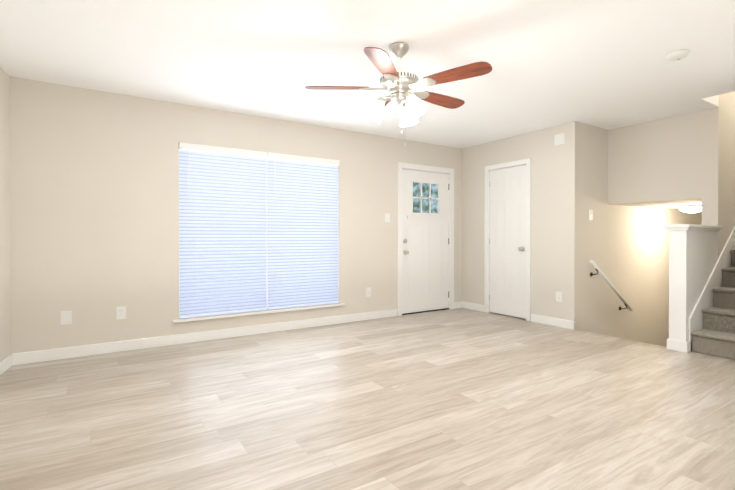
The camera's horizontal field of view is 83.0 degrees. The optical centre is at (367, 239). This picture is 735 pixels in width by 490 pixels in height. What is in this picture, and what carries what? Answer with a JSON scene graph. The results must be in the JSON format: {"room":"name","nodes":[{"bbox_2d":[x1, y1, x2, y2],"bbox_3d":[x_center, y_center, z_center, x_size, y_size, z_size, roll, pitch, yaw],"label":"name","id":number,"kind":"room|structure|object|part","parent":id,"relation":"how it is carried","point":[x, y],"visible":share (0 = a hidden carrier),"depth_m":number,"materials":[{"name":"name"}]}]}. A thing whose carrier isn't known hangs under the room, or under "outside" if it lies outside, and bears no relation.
{"room":"empty living room","nodes":[
{"label":"empty living room","id":0,"kind":"room"},
{"bbox_2d":[0,67,10,361],"bbox_3d":[-1.361,-0.131,-0.061,0.140,2.440,8.140,0,0,-26],"label":"wall","id":1,"kind":"structure","parent":0,"point":[5,323],"depth_m":3.40,"materials":[{"name":"paint"}]},
{"bbox_2d":[0,353,15,374],"bbox_3d":[-1.292,1.038,-0.021,0.944,0.100,7.806,0,0,-33],"label":"baseboard","id":2,"kind":"structure","parent":1,"relation":"attached to","point":[8,362],"depth_m":3.40,"materials":[{"name":"white wood"}]},
{"bbox_2d":[9,76,461,353],"bbox_3d":[-0.611,-0.160,5.131,6.405,2.440,0.140,0,0,-33],"label":"wall","id":3,"kind":"structure","parent":0,"point":[94,209],"depth_m":3.99,"materials":[{"name":"paint"}]},
{"bbox_2d":[60,311,71,324],"bbox_3d":[-2.694,0.703,3.712,0.082,0.120,0.006,0,0,-33],"label":"electrical outlet plate","id":4,"kind":"object","parent":3,"relation":"attached to","point":[65,317],"visible":1,"depth_m":3.71,"materials":[{"name":"white plastic"}]},
{"bbox_2d":[116,306,125,319],"bbox_3d":[-2.336,0.701,3.939,0.080,0.120,0.009,0,0,-33],"label":"electrical outlet","id":5,"kind":"object","parent":3,"relation":"attached to","point":[120,312],"visible":1,"depth_m":3.94,"materials":[{"name":"white plastic"}]},
{"bbox_2d":[16,309,396,364],"bbox_3d":[-1.289,1.013,4.611,4.035,0.100,0.014,0,0,-33],"label":"baseboard","id":6,"kind":"structure","parent":3,"relation":"attached to","point":[127,345],"depth_m":4.23,"materials":[{"name":"white wood"}]},
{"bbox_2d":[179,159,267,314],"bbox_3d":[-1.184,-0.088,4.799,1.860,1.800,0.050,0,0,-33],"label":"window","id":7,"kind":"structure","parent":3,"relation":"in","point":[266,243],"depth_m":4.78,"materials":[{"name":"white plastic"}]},
{"bbox_2d":[179,142,339,318],"bbox_3d":[-1.142,-0.089,4.732,1.848,1.794,0.078,0,0,-33],"label":"window blinds","id":8,"kind":"object","parent":7,"relation":"attached to","point":[222,230],"visible":0.9,"depth_m":4.65,"materials":[{"name":"white"}]},
{"bbox_2d":[173,303,344,322],"bbox_3d":[-1.141,0.824,4.737,1.980,0.025,0.110,0,0,-33],"label":"window sill","id":9,"kind":"structure","parent":3,"relation":"attached to","point":[252,313],"depth_m":4.61,"materials":[{"name":"white wood"}]},
{"bbox_2d":[366,287,370,296],"bbox_3d":[0.011,0.693,5.446,0.080,0.120,0.009,0,0,-33],"label":"electrical outlet","id":10,"kind":"object","parent":3,"relation":"attached to","point":[368,291],"visible":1,"depth_m":5.44,"materials":[{"name":"white plastic"}]},
{"bbox_2d":[385,213,389,221],"bbox_3d":[0.273,-0.288,5.604,0.080,0.120,0.017,0,0,-33],"label":"light switch","id":11,"kind":"object","parent":3,"relation":"attached to","point":[387,217],"visible":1,"depth_m":5.61,"materials":[{"name":"white plastic"}]},
{"bbox_2d":[402,169,448,313],"bbox_3d":[0.850,0.031,5.999,0.894,2.016,0.112,0,0,-33],"label":"front door","id":12,"kind":"structure","parent":3,"relation":"in","point":[425,210],"depth_m":6.00,"materials":[{"name":"white wood"}]},
{"bbox_3d":[0.545,0.106,5.777,0.066,0.226,0.068,0,0,-33],"label":"knob","id":13,"kind":"part","parent":12,"relation":"part of","materials":[{"name":"silver metal"}]},
{"label":"glass","id":14,"kind":"part","parent":12,"relation":"part of","materials":[{"name":"clear glass"}]},
{"bbox_2d":[398,162,453,315],"bbox_3d":[0.822,-0.001,6.043,1.054,2.112,0.156,0,0,-33],"label":"door frame","id":15,"kind":"structure","parent":3,"relation":"attached to","point":[425,168],"depth_m":6.07,"materials":[{"name":"white wood"}]},
{"bbox_2d":[0,308,734,489],"bbox_3d":[0.902,1.201,1.951,7.305,0.253,7.140,0,0,-33],"label":"floor","id":16,"kind":"structure","parent":0,"point":[459,399],"depth_m":2.56,"materials":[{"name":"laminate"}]},
{"bbox_2d":[691,250,734,359],"bbox_3d":[5.002,-0.457,4.616,4.045,3.040,0.927,0,0,-33],"label":"stairs","id":17,"kind":"structure","parent":16,"relation":"on","point":[715,336],"depth_m":3.94,"materials":[{"name":"carpet"}]},
{"bbox_2d":[0,0,734,148],"bbox_3d":[2.200,-1.492,2.769,10.390,0.250,7.140,0,0,-33],"label":"ceiling","id":18,"kind":"structure","parent":0,"point":[606,64],"depth_m":3.10,"materials":[{"name":"white paint"}]},
{"bbox_2d":[305,42,491,146],"bbox_3d":[0.253,-1.018,2.987,1.242,0.701,1.272,0,0,-33],"label":"fan","id":19,"kind":"object","parent":18,"relation":"hanging from","point":[399,84],"visible":1,"depth_m":2.87,"materials":[{"name":"brown wood"}]},
{"bbox_3d":[0.224,-1.198,2.952,0.270,0.340,0.270,0,0,-33],"label":"motor","id":20,"kind":"part","parent":19,"relation":"part of","materials":[{"name":"silver metal"}]},
{"bbox_2d":[665,49,688,60],"bbox_3d":[2.281,-1.349,3.060,0.140,0.039,0.140,0,0,-33],"label":"smoke detector","id":21,"kind":"object","parent":18,"relation":"attached to","point":[679,54],"visible":1,"depth_m":3.03,"materials":[{"name":"white plastic"}]},
{"bbox_2d":[462,124,564,320],"bbox_3d":[1.953,-0.163,5.696,0.120,2.440,1.680,0,0,-33],"label":"wall","id":22,"kind":"structure","parent":0,"point":[542,152],"depth_m":5.29,"materials":[{"name":"paint"}]},
{"bbox_2d":[460,301,483,311],"bbox_3d":[1.565,1.004,6.184,0.014,0.100,0.450,0,0,-33],"label":"baseboard","id":23,"kind":"structure","parent":22,"relation":"attached to","point":[472,306],"depth_m":6.18,"materials":[{"name":"white wood"}]},
{"bbox_2d":[484,158,530,320],"bbox_3d":[1.944,0.006,5.697,0.136,2.102,0.754,0,0,-33],"label":"door frame","id":24,"kind":"structure","parent":22,"relation":"attached to","point":[526,162],"depth_m":5.64,"materials":[{"name":"white wood"}]},
{"bbox_2d":[490,165,525,318],"bbox_3d":[1.901,0.034,5.670,0.103,2.018,0.614,0,0,-33],"label":"closet door","id":25,"kind":"structure","parent":22,"relation":"in","point":[507,241],"depth_m":5.67,"materials":[{"name":"white wood"}]},
{"bbox_2d":[531,314,574,329],"bbox_3d":[2.263,1.010,5.097,0.014,0.100,0.594,0,0,-33],"label":"baseboard","id":26,"kind":"structure","parent":22,"relation":"attached to","point":[568,324],"depth_m":5.07,"materials":[{"name":"white wood"}]},
{"bbox_2d":[556,291,561,301],"bbox_3d":[2.315,0.695,5.018,0.009,0.120,0.080,0,0,-33],"label":"outlet","id":27,"kind":"object","parent":22,"relation":"attached to","point":[558,296],"visible":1,"depth_m":5.02,"materials":[{"name":"white plastic"}]},
{"bbox_2d":[554,133,564,145],"bbox_3d":[2.315,-1.205,5.008,0.008,0.130,0.130,0,0,-33],"label":"door chime","id":28,"kind":"object","parent":22,"relation":"in","point":[559,139],"visible":1,"depth_m":5.01,"materials":[{"name":"white plastic"}]},
{"bbox_2d":[565,121,701,346],"bbox_3d":[4.023,1.165,5.963,3.885,5.100,0.120,0,0,-33],"label":"wall","id":29,"kind":"structure","parent":0,"point":[625,249],"depth_m":5.25,"materials":[{"name":"paint"}]},
{"bbox_2d":[589,210,592,219],"bbox_3d":[2.713,-0.295,5.032,0.080,0.120,0.017,0,0,-33],"label":"light switch","id":30,"kind":"object","parent":29,"relation":"attached to","point":[590,214],"visible":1,"depth_m":5.03,"materials":[{"name":"white plastic"}]},
{"bbox_2d":[590,260,632,310],"bbox_3d":[3.036,0.592,5.198,0.974,0.700,0.096,0,0,-33],"label":"stair handrail","id":31,"kind":"object","parent":29,"relation":"attached to","point":[609,283],"visible":1,"depth_m":5.13,"materials":[{"name":"white"}]},
{"bbox_2d":[608,110,701,211],"bbox_3d":[4.569,-0.913,5.652,3.010,0.940,0.975,0,0,-33],"label":"wall","id":32,"kind":"structure","parent":0,"point":[657,163],"depth_m":4.81,"materials":[{"name":"paint"}]},
{"bbox_2d":[678,205,701,212],"bbox_3d":[4.275,-0.394,5.475,0.300,0.097,0.300,0,0,-33],"label":"ceiling light","id":33,"kind":"object","parent":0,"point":[690,208],"visible":0.92,"depth_m":5.40,"materials":[{"name":"white glass"}]},
{"bbox_2d":[669,91,734,350],"bbox_3d":[4.547,-0.110,4.979,3.780,7.660,0.140,0,0,-33],"label":"wall","id":34,"kind":"structure","parent":0,"point":[718,165],"depth_m":4.32,"materials":[{"name":"paint"}]},
{"bbox_2d":[664,224,721,230],"bbox_3d":[3.266,-0.112,4.157,0.805,0.055,0.210,0,0,-33],"label":"trim","id":35,"kind":"structure","parent":34,"relation":"on","point":[694,227],"depth_m":3.98,"materials":[{"name":"white wood"}]},
{"bbox_2d":[689,226,734,340],"bbox_3d":[4.608,-0.555,4.924,3.715,3.032,0.015,0,0,-33],"label":"trim","id":36,"kind":"structure","parent":34,"relation":"attached to","point":[705,300],"depth_m":4.19,"materials":[{"name":"white wood"}]}
]}

